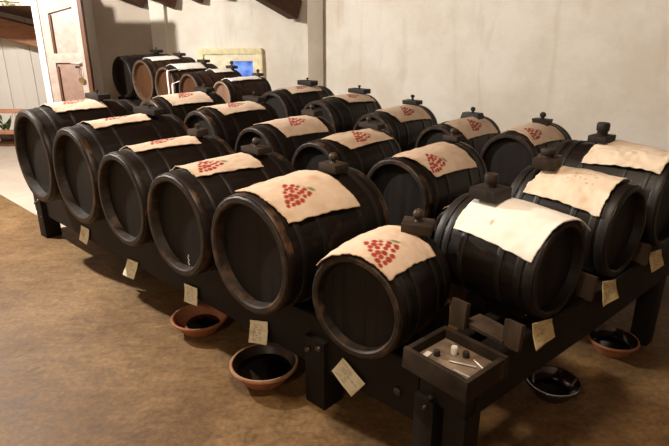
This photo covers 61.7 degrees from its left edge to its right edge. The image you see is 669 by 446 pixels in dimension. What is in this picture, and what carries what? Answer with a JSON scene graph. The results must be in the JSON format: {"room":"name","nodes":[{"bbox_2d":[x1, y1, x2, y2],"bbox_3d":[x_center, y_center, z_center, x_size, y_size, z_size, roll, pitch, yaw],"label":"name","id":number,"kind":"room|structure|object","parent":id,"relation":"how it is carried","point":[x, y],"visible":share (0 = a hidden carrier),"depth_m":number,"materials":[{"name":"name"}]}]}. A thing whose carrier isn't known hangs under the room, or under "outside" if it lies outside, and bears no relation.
{"room":"barrel cellar","nodes":[
{"label":"barrel cellar","id":0,"kind":"room"},
{"bbox_2d":[0,6,32,18],"bbox_3d":[-5.300,-3.124,7.356,3.800,1.340,1.360,0,20,0],"label":"ceiling","id":1,"kind":"structure","parent":0,"point":[23,11],"depth_m":7.67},
{"bbox_2d":[0,11,47,129],"bbox_3d":[-4.900,-2.386,8.342,1.596,2.000,0.038,0,20,0],"label":"panelling","id":2,"kind":"object","parent":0,"point":[22,86],"visible":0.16,"depth_m":8.40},
{"bbox_2d":[0,139,65,228],"bbox_3d":[-2.949,-1.555,8.979,7.450,0.004,5.900,18,26,40],"label":"floor","id":3,"kind":"structure","parent":0,"point":[13,185],"depth_m":5.85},
{"bbox_2d":[0,114,13,140],"bbox_3d":[-4.428,-1.270,7.538,0.371,0.450,0.399,8,21,20],"label":"potted plant","id":4,"kind":"object","parent":3,"relation":"on","point":[4,137],"visible":0.54,"depth_m":7.51,"materials":[{"name":"green plant"}]},
{"bbox_2d":[0,141,14,145],"bbox_3d":[-5.300,-1.068,7.537,3.000,0.070,0.050,0,20,0],"label":"baseboard","id":5,"kind":"structure","parent":3,"relation":"on","point":[2,143],"depth_m":7.51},
{"bbox_2d":[0,109,24,133],"bbox_3d":[-4.500,-1.230,7.266,2.200,0.560,0.060,0,20,0],"label":"landing railing","id":6,"kind":"object","parent":3,"relation":"on","point":[1,110],"visible":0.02,"depth_m":7.17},
{"bbox_2d":[118,96,142,105],"bbox_3d":[-1.801,-1.099,6.711,2.150,0.691,0.485,18,26,40],"label":"stand","id":7,"kind":"object","parent":3,"relation":"on","point":[137,101],"visible":0.02,"depth_m":6.89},
{"bbox_2d":[112,54,170,97],"bbox_3d":[-2.345,-1.839,6.983,0.504,0.514,0.660,18,26,40],"label":"barrel","id":8,"kind":"object","parent":7,"relation":"on","point":[122,67],"visible":0.45,"depth_m":6.79,"materials":[{"name":"brown wood"}]},
{"bbox_2d":[149,47,162,53],"bbox_3d":[-2.229,-2.146,7.004,0.172,0.097,0.091,18,26,40],"label":"stopper","id":9,"kind":"object","parent":8,"relation":"on","point":[155,51],"visible":0.94,"depth_m":6.97,"materials":[{"name":"brown wood"}]},
{"bbox_2d":[132,57,196,100],"bbox_3d":[-1.979,-1.706,6.638,0.489,0.499,0.660,18,26,40],"label":"barrel","id":10,"kind":"object","parent":7,"relation":"on","point":[144,71],"visible":0.38,"depth_m":6.45,"materials":[{"name":"brown wood"}]},
{"bbox_2d":[143,55,179,60],"bbox_3d":[-2.030,-1.914,6.526,0.278,0.063,0.368,18,26,40],"label":"cloth","id":11,"kind":"object","parent":10,"relation":"on","point":[156,58],"visible":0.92,"depth_m":6.46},
{"bbox_2d":[173,51,185,56],"bbox_3d":[-1.849,-2.003,6.678,0.151,0.082,0.083,18,26,40],"label":"stopper","id":12,"kind":"object","parent":10,"relation":"on","point":[179,54],"visible":0.88,"depth_m":6.64,"materials":[{"name":"brown wood"}]},
{"bbox_2d":[155,64,217,95],"bbox_3d":[-1.638,-1.568,6.336,0.436,0.445,0.640,18,26,40],"label":"barrel","id":13,"kind":"object","parent":7,"relation":"on","point":[161,86],"visible":0.36,"depth_m":6.14,"materials":[{"name":"brown wood"}]},
{"bbox_2d":[166,62,205,93],"bbox_3d":[-1.684,-1.540,6.234,0.379,0.453,0.500,18,26,40],"label":"cloth","id":14,"kind":"object","parent":13,"relation":"on","point":[180,66],"visible":0.9,"depth_m":6.13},
{"bbox_2d":[197,58,209,63],"bbox_3d":[-1.496,-1.844,6.400,0.151,0.082,0.082,18,26,40],"label":"stopper","id":15,"kind":"object","parent":13,"relation":"on","point":[203,61],"visible":0.92,"depth_m":6.37,"materials":[{"name":"brown wood"}]},
{"bbox_2d":[179,70,241,92],"bbox_3d":[-1.321,-1.450,6.078,0.392,0.400,0.620,18,26,40],"label":"barrel","id":16,"kind":"object","parent":7,"relation":"on","point":[188,81],"visible":0.34,"depth_m":5.88,"materials":[{"name":"brown wood"}]},
{"bbox_2d":[205,68,233,72],"bbox_3d":[-1.259,-1.657,6.086,0.231,0.058,0.247,18,26,40],"label":"cloth","id":17,"kind":"object","parent":16,"relation":"on","point":[222,69],"visible":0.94,"depth_m":6.04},
{"bbox_2d":[226,61,237,69],"bbox_3d":[-1.135,-1.732,6.187,0.123,0.116,0.080,18,26,40],"label":"stopper","id":18,"kind":"object","parent":16,"relation":"on","point":[231,66],"visible":0.89,"depth_m":6.16,"materials":[{"name":"brown wood"}]},
{"bbox_2d":[213,77,271,103],"bbox_3d":[-0.967,-1.351,5.894,0.333,0.340,0.560,18,26,40],"label":"barrel","id":19,"kind":"object","parent":7,"relation":"on","point":[231,92],"visible":0.56,"depth_m":5.72,"materials":[{"name":"brown wood"}]},
{"bbox_2d":[222,76,261,81],"bbox_3d":[-0.973,-1.506,5.844,0.194,0.041,0.406,18,26,40],"label":"cloth","id":20,"kind":"object","parent":19,"relation":"on","point":[244,77],"visible":0.98,"depth_m":5.79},
{"bbox_2d":[252,69,263,77],"bbox_3d":[-0.817,-1.589,5.979,0.101,0.104,0.083,18,26,40],"label":"stopper","id":21,"kind":"object","parent":19,"relation":"on","point":[258,74],"visible":0.92,"depth_m":5.95,"materials":[{"name":"brown wood"}]},
{"bbox_2d":[83,0,103,92],"bbox_3d":[-3.235,-1.938,7.020,0.060,2.060,1.400,0,20,0],"label":"door frame","id":22,"kind":"structure","parent":0,"point":[87,4],"depth_m":7.45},
{"bbox_2d":[0,0,19,5],"bbox_3d":[-3.953,-2.593,6.556,0.533,0.111,0.089,0,20,0],"label":"sprig","id":23,"kind":"object","parent":22,"relation":"attached to","point":[4,1],"visible":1,"depth_m":6.58,"materials":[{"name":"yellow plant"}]},
{"bbox_2d":[0,0,30,5],"bbox_3d":[-4.400,-2.714,6.621,2.350,0.270,0.120,0,20,0],"label":"trim","id":24,"kind":"structure","parent":22,"relation":"attached to","point":[22,2],"depth_m":6.60,"materials":[{"name":"white paint"}]},
{"bbox_2d":[30,0,53,102],"bbox_3d":[-3.235,-1.730,6.298,0.065,2.160,0.100,0,20,0],"label":"trim","id":25,"kind":"structure","parent":22,"relation":"attached to","point":[34,5],"depth_m":6.18,"materials":[{"name":"white paint"}]},
{"bbox_2d":[37,0,95,102],"bbox_3d":[-2.965,-1.674,6.290,0.470,2.060,0.092,0,20,0],"label":"door","id":26,"kind":"structure","parent":22,"relation":"in","point":[63,23],"depth_m":6.20,"materials":[{"name":"white paint"}]},
{"bbox_2d":[79,66,84,82],"bbox_3d":[-2.835,-1.657,6.260,0.068,0.187,0.008,0,20,0],"label":"tag","id":27,"kind":"object","parent":26,"relation":"hanging from","point":[81,79],"visible":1,"depth_m":6.27,"materials":[{"name":"paper"}]},
{"bbox_2d":[154,0,176,7],"bbox_3d":[-3.467,-3.090,5.777,0.140,1.570,4.005,18,26,40],"label":"beam","id":28,"kind":"structure","parent":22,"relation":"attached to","point":[169,3],"depth_m":7.28,"materials":[{"name":"brown wood"}]},
{"bbox_2d":[92,0,153,99],"bbox_3d":[-3.137,-2.849,7.567,1.462,3.400,0.250,-1,20,-3],"label":"wall","id":29,"kind":"structure","parent":0,"point":[123,28],"depth_m":7.55,"materials":[{"name":"grey paint"}]},
{"bbox_2d":[0,16,37,46],"bbox_3d":[-5.075,-2.845,7.850,3.116,1.024,0.142,0,20,0],"label":"beam","id":30,"kind":"structure","parent":29,"relation":"attached to","point":[10,29],"depth_m":7.84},
{"bbox_2d":[123,0,144,6],"bbox_3d":[-3.877,-3.099,5.775,0.137,1.568,4.004,18,26,40],"label":"beam","id":31,"kind":"structure","parent":29,"relation":"attached to","point":[140,3],"depth_m":7.29,"materials":[{"name":"brown wood"}]},
{"bbox_2d":[165,0,307,90],"bbox_3d":[-1.245,-2.863,7.604,2.390,3.400,0.250,0,20,0],"label":"wall","id":32,"kind":"structure","parent":0,"point":[191,25],"depth_m":7.58,"materials":[{"name":"beige paint"}]},
{"bbox_2d":[148,0,169,54],"bbox_3d":[-2.360,-2.629,7.546,0.200,3.000,0.120,0,20,0],"label":"pillar","id":33,"kind":"structure","parent":32,"relation":"attached to","point":[157,13],"depth_m":7.49,"materials":[{"name":"beige paint"}]},
{"bbox_2d":[198,48,263,76],"bbox_3d":[-1.420,-2.077,7.725,0.870,0.645,0.070,0,20,0],"label":"window","id":34,"kind":"structure","parent":32,"relation":"in","point":[248,60],"depth_m":7.64,"materials":[{"name":"yellow paint"}]},
{"bbox_2d":[256,0,301,18],"bbox_3d":[-1.976,-3.067,5.587,0.205,1.932,4.361,18,26,40],"label":"trim","id":35,"kind":"structure","parent":32,"relation":"attached to","point":[290,9],"depth_m":7.14,"materials":[{"name":"brown wood"}]},
{"bbox_2d":[307,0,323,85],"bbox_3d":[-0.255,-2.622,7.527,0.205,3.000,0.200,0,20,0],"label":"trim","id":36,"kind":"structure","parent":32,"relation":"attached to","point":[314,7],"depth_m":7.49,"materials":[{"name":"grey paint"}]},
{"bbox_2d":[0,195,668,445],"bbox_3d":[0.500,0.141,4.306,17.000,0.001,16.000,0,20,0],"label":"floor","id":37,"kind":"structure","parent":0,"point":[92,354],"depth_m":2.61,"materials":[{"name":"concrete"}]},
{"bbox_2d":[171,302,227,337],"bbox_3d":[-0.736,0.544,3.070,0.307,0.085,0.307,0,20,0],"label":"clay bowl","id":38,"kind":"object","parent":37,"relation":"on","point":[201,320],"visible":0.93,"depth_m":3.09,"materials":[{"name":"ceramic"}]},
{"bbox_2d":[33,194,449,419],"bbox_3d":[-0.879,0.231,3.425,3.670,0.436,0.544,18,26,40],"label":"rack","id":39,"kind":"object","parent":37,"relation":"on","point":[297,328],"visible":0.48,"depth_m":2.47,"materials":[{"name":"wood"}]},
{"bbox_2d":[14,99,137,201],"bbox_3d":[-1.741,-0.521,3.923,0.629,0.642,0.720,18,26,40],"label":"barrel","id":40,"kind":"object","parent":39,"relation":"on","point":[35,129],"visible":0.44,"depth_m":3.72,"materials":[{"name":"brown wood"}]},
{"bbox_2d":[38,99,106,112],"bbox_3d":[-1.772,-0.799,3.781,0.312,0.049,0.368,18,26,40],"label":"burlap cloth","id":41,"kind":"object","parent":40,"relation":"on","point":[64,106],"visible":0.98,"depth_m":3.72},
{"bbox_2d":[85,89,110,101],"bbox_3d":[-1.649,-0.882,3.898,0.201,0.098,0.093,18,26,40],"label":"stopper","id":42,"kind":"object","parent":40,"relation":"on","point":[96,95],"visible":0.88,"depth_m":3.85,"materials":[{"name":"brown wood"}]},
{"bbox_2d":[79,226,88,244],"bbox_3d":[-1.722,0.082,3.844,0.150,0.110,0.026,17,26,39],"label":"paper label","id":43,"kind":"object","parent":39,"relation":"attached to","point":[84,233],"visible":1,"depth_m":3.85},
{"bbox_2d":[52,114,190,223],"bbox_3d":[-1.298,-0.358,3.529,0.591,0.603,0.700,18,26,40],"label":"barrel","id":44,"kind":"object","parent":39,"relation":"on","point":[78,151],"visible":0.52,"depth_m":3.33,"materials":[{"name":"brown wood"}]},
{"bbox_2d":[77,113,150,128],"bbox_3d":[-1.338,-0.621,3.412,0.271,0.054,0.389,18,26,40],"label":"burlap cloth","id":45,"kind":"object","parent":44,"relation":"on","point":[139,117],"visible":0.99,"depth_m":3.35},
{"bbox_2d":[133,104,165,116],"bbox_3d":[-1.172,-0.706,3.546,0.223,0.090,0.090,15,24,35],"label":"stopper","id":46,"kind":"object","parent":44,"relation":"on","point":[150,111],"visible":0.94,"depth_m":3.50,"materials":[{"name":"brown wood"}]},
{"bbox_2d":[123,259,137,278],"bbox_3d":[-1.265,0.283,3.464,0.180,0.132,0.027,18,26,40],"label":"paper label","id":47,"kind":"object","parent":39,"relation":"attached to","point":[130,269],"visible":1,"depth_m":3.46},
{"bbox_2d":[98,136,234,245],"bbox_3d":[-0.911,-0.197,3.160,0.521,0.532,0.640,18,26,40],"label":"barrel","id":48,"kind":"object","parent":39,"relation":"on","point":[126,176],"visible":0.47,"depth_m":2.97,"materials":[{"name":"brown wood"}]},
{"bbox_2d":[119,136,201,151],"bbox_3d":[-0.946,-0.428,3.060,0.252,0.052,0.406,18,26,40],"label":"burlap cloth","id":49,"kind":"object","parent":48,"relation":"on","point":[184,140],"visible":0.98,"depth_m":3.01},
{"bbox_2d":[187,124,208,138],"bbox_3d":[-0.778,-0.517,3.195,0.100,0.098,0.082,18,26,40],"label":"stopper","id":50,"kind":"object","parent":48,"relation":"on","point":[198,132],"visible":0.91,"depth_m":3.17,"materials":[{"name":"brown wood"}]},
{"bbox_2d":[184,283,196,305],"bbox_3d":[-0.780,0.386,3.020,0.138,0.105,0.026,18,26,40],"label":"paper label","id":51,"kind":"object","parent":39,"relation":"attached to","point":[190,295],"visible":1,"depth_m":3.02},
{"bbox_2d":[147,152,295,276],"bbox_3d":[-0.532,-0.064,2.832,0.515,0.525,0.640,18,26,40],"label":"barrel","id":52,"kind":"object","parent":39,"relation":"on","point":[181,205],"visible":0.39,"depth_m":2.63,"materials":[{"name":"brown wood"}]},
{"bbox_2d":[170,152,263,176],"bbox_3d":[-0.570,-0.282,2.707,0.285,0.052,0.376,18,26,40],"label":"burlap cloth","id":53,"kind":"object","parent":52,"relation":"on","point":[233,162],"visible":1,"depth_m":2.66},
{"bbox_2d":[241,137,271,156],"bbox_3d":[-0.399,-0.382,2.853,0.138,0.110,0.093,18,26,40],"label":"stopper","id":54,"kind":"object","parent":52,"relation":"on","point":[257,150],"visible":0.91,"depth_m":2.83,"materials":[{"name":"brown wood"}]},
{"bbox_2d":[248,320,267,344],"bbox_3d":[-0.362,0.521,2.658,0.144,0.154,0.024,18,27,40],"label":"paper label","id":55,"kind":"object","parent":39,"relation":"attached to","point":[258,332],"visible":1,"depth_m":2.66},
{"bbox_2d":[211,167,389,314],"bbox_3d":[-0.140,0.056,2.486,0.525,0.536,0.640,18,26,40],"label":"barrel","id":56,"kind":"object","parent":39,"relation":"on","point":[267,263],"visible":0.67,"depth_m":2.29,"materials":[{"name":"brown wood"}]},
{"bbox_2d":[235,170,359,223],"bbox_3d":[-0.150,-0.113,2.311,0.318,0.126,0.426,18,26,40],"label":"burlap cloth","id":57,"kind":"object","parent":56,"relation":"on","point":[300,195],"visible":1,"depth_m":2.26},
{"bbox_2d":[319,152,347,174],"bbox_3d":[-0.005,-0.254,2.480,0.106,0.120,0.087,18,26,40],"label":"stopper","id":58,"kind":"object","parent":56,"relation":"on","point":[332,166],"visible":0.93,"depth_m":2.45,"materials":[{"name":"brown wood"}]},
{"bbox_2d":[332,358,364,396],"bbox_3d":[0.054,0.629,2.282,0.166,0.140,0.027,18,27,41],"label":"paper label","id":59,"kind":"object","parent":39,"relation":"attached to","point":[348,378],"visible":1,"depth_m":2.29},
{"bbox_2d":[312,225,450,358],"bbox_3d":[0.178,0.246,2.086,0.405,0.413,0.375,14,24,34],"label":"barrel","id":60,"kind":"object","parent":39,"relation":"on","point":[368,315],"visible":0.77,"depth_m":1.97,"materials":[{"name":"brown wood"}]},
{"bbox_2d":[316,225,435,280],"bbox_3d":[0.156,0.096,1.997,0.314,0.090,0.321,14,24,34],"label":"burlap cloth","id":61,"kind":"object","parent":60,"relation":"on","point":[392,251],"visible":0.99,"depth_m":1.94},
{"bbox_2d":[401,208,434,238],"bbox_3d":[0.309,0.005,2.074,0.117,0.122,0.098,6,21,16],"label":"stopper","id":62,"kind":"object","parent":60,"relation":"on","point":[416,224],"visible":0.94,"depth_m":2.04,"materials":[{"name":"brown wood"}]},
{"bbox_2d":[229,343,297,390],"bbox_3d":[-0.331,0.693,2.645,0.323,0.095,0.323,0,20,0],"label":"clay bowl","id":63,"kind":"object","parent":37,"relation":"on","point":[260,367],"visible":0.96,"depth_m":2.65,"materials":[{"name":"ceramic"}]},
{"bbox_2d":[412,241,668,445],"bbox_3d":[1.286,0.355,2.738,2.644,0.672,0.383,-17,26,-39],"label":"rack","id":64,"kind":"object","parent":37,"relation":"on","point":[439,419],"visible":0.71,"depth_m":2.06,"materials":[{"name":"wood"}]},
{"bbox_2d":[402,325,508,403],"bbox_3d":[0.372,0.430,1.734,0.212,0.076,0.248,-17,26,-38],"label":"wooden tray","id":65,"kind":"object","parent":64,"relation":"on","point":[438,371],"depth_m":1.71,"materials":[{"name":"brown wood"}]},
{"bbox_2d":[423,351,431,356],"bbox_3d":[0.291,0.413,1.762,0.018,0.003,0.035,15,25,36],"label":"paper scrap","id":66,"kind":"object","parent":65,"relation":"on","point":[427,353],"visible":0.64,"depth_m":1.76,"materials":[{"name":"white paper"}]},
{"bbox_2d":[433,349,439,356],"bbox_3d":[0.321,0.407,1.759,0.023,0.018,0.022,0,20,0],"label":"cork","id":67,"kind":"object","parent":65,"relation":"on","point":[436,352],"visible":1,"depth_m":1.75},
{"bbox_2d":[453,369,469,377],"bbox_3d":[0.381,0.449,1.662,0.062,0.006,0.006,19,27,42],"label":"rod","id":68,"kind":"object","parent":65,"relation":"on","point":[455,370],"visible":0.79,"depth_m":1.66,"materials":[{"name":"white"}]},
{"bbox_2d":[449,360,475,367],"bbox_3d":[0.391,0.431,1.711,0.083,0.006,0.006,9,22,22],"label":"rod","id":69,"kind":"object","parent":65,"relation":"on","point":[451,361],"visible":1,"depth_m":1.71,"materials":[{"name":"white"}]},
{"bbox_2d":[462,350,469,357],"bbox_3d":[0.411,0.410,1.750,0.023,0.018,0.022,0,20,0],"label":"cork","id":70,"kind":"object","parent":65,"relation":"on","point":[465,353],"visible":1,"depth_m":1.74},
{"bbox_2d":[434,193,585,318],"bbox_3d":[0.659,0.112,2.138,0.385,0.393,0.440,-17,26,-38],"label":"barrel","id":71,"kind":"object","parent":64,"relation":"on","point":[540,288],"visible":0.78,"depth_m":2.03,"materials":[{"name":"brown wood"}]},
{"bbox_2d":[468,172,511,203],"bbox_3d":[0.584,-0.123,2.096,0.116,0.127,0.116,-16,26,-38],"label":"stopper","id":72,"kind":"object","parent":71,"relation":"in","point":[489,191],"visible":0.92,"depth_m":2.06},
{"bbox_2d":[454,197,590,262],"bbox_3d":[0.679,0.000,2.040,0.332,0.134,0.376,-17,26,-38],"label":"cloth","id":73,"kind":"object","parent":71,"relation":"on","point":[520,227],"visible":0.91,"depth_m":1.97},
{"bbox_2d":[532,318,554,350],"bbox_3d":[0.743,0.381,1.978,0.145,0.102,0.026,-17,26,-38],"label":"paper label","id":74,"kind":"object","parent":64,"relation":"attached to","point":[543,331],"visible":1,"depth_m":1.98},
{"bbox_2d":[511,165,646,276],"bbox_3d":[1.050,-0.022,2.473,0.408,0.416,0.471,-17,26,-38],"label":"barrel","id":75,"kind":"object","parent":64,"relation":"on","point":[614,237],"visible":0.53,"depth_m":2.33,"materials":[{"name":"brown wood"}]},
{"bbox_2d":[532,147,562,171],"bbox_3d":[0.938,-0.271,2.465,0.102,0.114,0.142,12,23,30],"label":"stopper","id":76,"kind":"object","parent":75,"relation":"on","point":[547,159],"visible":0.89,"depth_m":2.42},
{"bbox_2d":[523,165,631,216],"bbox_3d":[1.024,-0.155,2.379,0.298,0.124,0.354,-17,26,-38],"label":"burlap cloth","id":77,"kind":"object","parent":75,"relation":"on","point":[588,190],"visible":0.96,"depth_m":2.31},
{"bbox_2d":[602,279,618,306],"bbox_3d":[1.139,0.275,2.305,0.136,0.109,0.026,-16,26,-38],"label":"paper label","id":78,"kind":"object","parent":64,"relation":"attached to","point":[609,289],"visible":1,"depth_m":2.31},
{"bbox_2d":[555,140,668,247],"bbox_3d":[1.392,-0.162,2.804,0.445,0.454,0.563,-17,26,-38],"label":"barrel","id":79,"kind":"object","parent":64,"relation":"on","point":[655,186],"visible":0.3,"depth_m":2.61,"materials":[{"name":"brown wood"}]},
{"bbox_2d":[587,122,615,143],"bbox_3d":[1.318,-0.430,2.757,0.109,0.128,0.092,-17,26,-38],"label":"stopper","id":80,"kind":"object","parent":79,"relation":"on","point":[602,136],"visible":0.9,"depth_m":2.73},
{"bbox_2d":[581,140,668,173],"bbox_3d":[1.421,-0.322,2.658,0.288,0.094,0.365,-18,26,-40],"label":"burlap cloth","id":81,"kind":"object","parent":79,"relation":"on","point":[622,153],"visible":0.95,"depth_m":2.62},
{"bbox_2d":[649,249,663,272],"bbox_3d":[1.500,0.167,2.601,0.163,0.101,0.025,-17,26,-38],"label":"paper label","id":82,"kind":"object","parent":64,"relation":"attached to","point":[656,260],"visible":0.96,"depth_m":2.60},
{"bbox_2d":[525,365,580,403],"bbox_3d":[0.984,0.743,2.536,0.238,0.075,0.238,0,20,0],"label":"clay bowl","id":83,"kind":"object","parent":37,"relation":"on","point":[551,384],"visible":0.91,"depth_m":2.56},
{"bbox_2d":[587,325,639,357],"bbox_3d":[1.424,0.620,2.874,0.246,0.075,0.246,0,20,0],"label":"clay bowl","id":84,"kind":"object","parent":37,"relation":"on","point":[610,341],"visible":0.91,"depth_m":2.89,"materials":[{"name":"ceramic"}]},
{"bbox_3d":[-0.232,-0.098,4.333,2.897,0.436,2.747,0,20,0],"label":"rack","id":85,"kind":"object","parent":37,"relation":"on","visible":0},
{"bbox_2d":[140,92,225,121],"bbox_3d":[-1.352,-0.889,5.076,0.536,0.547,0.680,18,26,40],"label":"barrel","id":86,"kind":"object","parent":85,"relation":"on","point":[181,111],"visible":0.19,"depth_m":4.80,"materials":[{"name":"brown wood"}]},
{"bbox_2d":[154,91,213,105],"bbox_3d":[-1.335,-1.102,4.949,0.294,0.083,0.450,18,26,40],"label":"burlap cloth","id":87,"kind":"object","parent":86,"relation":"on","point":[176,99],"visible":0.99,"depth_m":4.90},
{"bbox_2d":[194,84,214,93],"bbox_3d":[-1.194,-1.225,5.134,0.201,0.101,0.092,18,26,40],"label":"stopper","id":88,"kind":"object","parent":86,"relation":"on","point":[203,88],"visible":0.9,"depth_m":5.10,"materials":[{"name":"brown wood"}]},
{"bbox_2d":[184,102,279,152],"bbox_3d":[-0.833,-0.714,4.625,0.515,0.525,0.680,18,26,40],"label":"barrel","id":89,"kind":"object","parent":85,"relation":"on","point":[227,128],"visible":0.34,"depth_m":4.36,"materials":[{"name":"brown wood"}]},
{"bbox_2d":[197,101,264,115],"bbox_3d":[-0.826,-0.934,4.522,0.282,0.062,0.485,18,26,40],"label":"burlap cloth","id":90,"kind":"object","parent":89,"relation":"on","point":[229,108],"visible":0.99,"depth_m":4.47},
{"bbox_2d":[242,91,265,102],"bbox_3d":[-0.672,-1.045,4.687,0.209,0.111,0.091,18,26,40],"label":"stopper","id":91,"kind":"object","parent":89,"relation":"on","point":[253,97],"visible":0.86,"depth_m":4.65,"materials":[{"name":"brown wood"}]},
{"bbox_2d":[235,116,335,162],"bbox_3d":[-0.341,-0.520,4.149,0.477,0.486,0.660,18,26,40],"label":"barrel","id":92,"kind":"object","parent":85,"relation":"on","point":[269,135],"visible":0.3,"depth_m":3.88,"materials":[{"name":"brown wood"}]},
{"bbox_2d":[254,115,328,137],"bbox_3d":[-0.307,-0.698,4.048,0.303,0.107,0.490,18,26,40],"label":"burlap cloth","id":93,"kind":"object","parent":92,"relation":"on","point":[294,125],"visible":1,"depth_m":4.00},
{"bbox_2d":[301,104,322,116],"bbox_3d":[-0.170,-0.838,4.228,0.142,0.115,0.093,18,26,40],"label":"stopper","id":94,"kind":"object","parent":92,"relation":"on","point":[312,112],"visible":0.91,"depth_m":4.20,"materials":[{"name":"brown wood"}]},
{"bbox_2d":[291,129,401,175],"bbox_3d":[0.092,-0.366,3.747,0.462,0.471,0.660,18,26,40],"label":"barrel","id":95,"kind":"object","parent":85,"relation":"on","point":[307,156],"visible":0.25,"depth_m":3.54,"materials":[{"name":"brown wood"}]},
{"bbox_2d":[322,128,392,148],"bbox_3d":[0.163,-0.551,3.630,0.183,0.076,0.538,18,26,40],"label":"burlap cloth","id":96,"kind":"object","parent":95,"relation":"on","point":[357,138],"visible":1,"depth_m":3.60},
{"bbox_2d":[358,117,385,129],"bbox_3d":[0.255,-0.671,3.822,0.174,0.105,0.092,18,26,40],"label":"stopper","id":97,"kind":"object","parent":95,"relation":"on","point":[368,123],"visible":0.92,"depth_m":3.79,"materials":[{"name":"brown wood"}]},
{"bbox_2d":[367,141,486,224],"bbox_3d":[0.550,-0.213,3.318,0.466,0.476,0.660,18,26,40],"label":"barrel","id":98,"kind":"object","parent":85,"relation":"on","point":[405,185],"visible":0.47,"depth_m":3.09,"materials":[{"name":"brown wood"}]},
{"bbox_2d":[393,142,476,176],"bbox_3d":[0.577,-0.353,3.162,0.242,0.137,0.511,18,26,40],"label":"burlap cloth","id":99,"kind":"object","parent":98,"relation":"on","point":[441,158],"visible":1,"depth_m":3.13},
{"bbox_2d":[442,128,463,142],"bbox_3d":[0.721,-0.524,3.401,0.102,0.109,0.082,18,26,40],"label":"stopper","id":100,"kind":"object","parent":98,"relation":"on","point":[453,137],"visible":0.91,"depth_m":3.38,"materials":[{"name":"brown wood"}]},
{"bbox_2d":[434,210,445,231],"bbox_3d":[0.739,0.006,3.021,0.261,0.266,0.360,18,26,40],"label":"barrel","id":101,"kind":"object","parent":85,"relation":"on","point":[438,218],"visible":0.02,"depth_m":2.95,"materials":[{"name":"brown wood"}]},
{"bbox_3d":[0.584,-0.398,5.161,2.564,0.436,2.441,0,20,0],"label":"rack","id":102,"kind":"object","parent":37,"relation":"on","visible":0},
{"bbox_2d":[261,86,334,118],"bbox_3d":[-0.371,-1.115,5.723,0.521,0.532,0.720,18,26,40],"label":"barrel","id":103,"kind":"object","parent":102,"relation":"on","point":[286,104],"visible":0.25,"depth_m":5.43,"materials":[{"name":"brown wood"}]},
{"bbox_2d":[276,85,321,93],"bbox_3d":[-0.341,-1.349,5.630,0.261,0.050,0.450,18,26,40],"label":"burlap cloth","id":104,"kind":"object","parent":103,"relation":"on","point":[294,89],"visible":0.92,"depth_m":5.57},
{"bbox_2d":[297,78,317,85],"bbox_3d":[-0.275,-1.429,5.718,0.202,0.107,0.103,18,26,40],"label":"stopper","id":105,"kind":"object","parent":103,"relation":"in","point":[307,82],"visible":0.85,"depth_m":5.68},
{"bbox_2d":[301,94,381,132],"bbox_3d":[0.076,-0.953,5.324,0.489,0.499,0.700,18,26,40],"label":"barrel","id":106,"kind":"object","parent":102,"relation":"on","point":[343,115],"visible":0.41,"depth_m":5.05,"materials":[{"name":"brown wood"}]},
{"bbox_2d":[325,93,375,102],"bbox_3d":[0.144,-1.171,5.273,0.268,0.079,0.450,18,26,40],"label":"burlap cloth","id":107,"kind":"object","parent":106,"relation":"on","point":[352,97],"visible":0.97,"depth_m":5.24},
{"bbox_2d":[348,85,370,93],"bbox_3d":[0.239,-1.273,5.394,0.203,0.108,0.102,18,26,40],"label":"stopper","id":108,"kind":"object","parent":106,"relation":"in","point":[358,90],"visible":0.88,"depth_m":5.35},
{"bbox_2d":[353,105,437,151],"bbox_3d":[0.544,-0.783,4.922,0.445,0.454,0.700,18,26,40],"label":"barrel","id":109,"kind":"object","parent":102,"relation":"on","point":[406,134],"visible":0.41,"depth_m":4.68,"materials":[{"name":"brown wood"}]},
{"bbox_2d":[375,105,430,121],"bbox_3d":[0.598,-0.930,4.793,0.521,0.117,0.203,-19,27,-41],"label":"burlap cloth","id":110,"kind":"object","parent":109,"relation":"on","point":[403,113],"visible":0.99,"depth_m":4.78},
{"bbox_2d":[402,95,422,105],"bbox_3d":[0.694,-1.083,4.985,0.152,0.117,0.103,18,26,40],"label":"stopper","id":111,"kind":"object","parent":109,"relation":"on","point":[411,101],"visible":0.84,"depth_m":4.96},
{"bbox_2d":[415,116,500,153],"bbox_3d":[1.005,-0.621,4.508,0.422,0.430,0.680,18,26,40],"label":"barrel","id":112,"kind":"object","parent":102,"relation":"on","point":[432,134],"visible":0.32,"depth_m":4.31,"materials":[{"name":"brown wood"}]},
{"bbox_2d":[444,117,497,139],"bbox_3d":[1.077,-0.748,4.383,0.185,0.136,0.529,18,26,40],"label":"burlap cloth","id":113,"kind":"object","parent":112,"relation":"on","point":[471,127],"visible":1,"depth_m":4.34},
{"bbox_2d":[460,107,483,119],"bbox_3d":[1.122,-0.879,4.546,0.168,0.126,0.102,18,26,40],"label":"stopper","id":114,"kind":"object","parent":112,"relation":"on","point":[477,115],"visible":0.81,"depth_m":4.52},
{"bbox_2d":[480,123,571,186],"bbox_3d":[1.390,-0.468,4.036,0.456,0.465,0.640,18,26,40],"label":"barrel","id":115,"kind":"object","parent":102,"relation":"on","point":[508,153],"visible":0.48,"depth_m":3.84,"materials":[{"name":"brown wood"}]},
{"bbox_2d":[501,122,564,145],"bbox_3d":[1.379,-0.621,3.898,0.294,0.106,0.448,18,26,40],"label":"burlap cloth","id":116,"kind":"object","parent":115,"relation":"on","point":[538,134],"visible":0.98,"depth_m":3.85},
{"bbox_2d":[532,112,552,125],"bbox_3d":[1.494,-0.733,4.026,0.125,0.132,0.095,18,26,40],"label":"stopper","id":117,"kind":"object","parent":115,"relation":"in","point":[545,121],"visible":0.82,"depth_m":4.00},
{"bbox_2d":[323,0,668,151],"bbox_3d":[3.359,-2.970,4.084,9.500,6.000,0.250,18,26,40],"label":"wall","id":118,"kind":"structure","parent":0,"point":[583,64],"depth_m":5.84,"materials":[{"name":"beige paint"}]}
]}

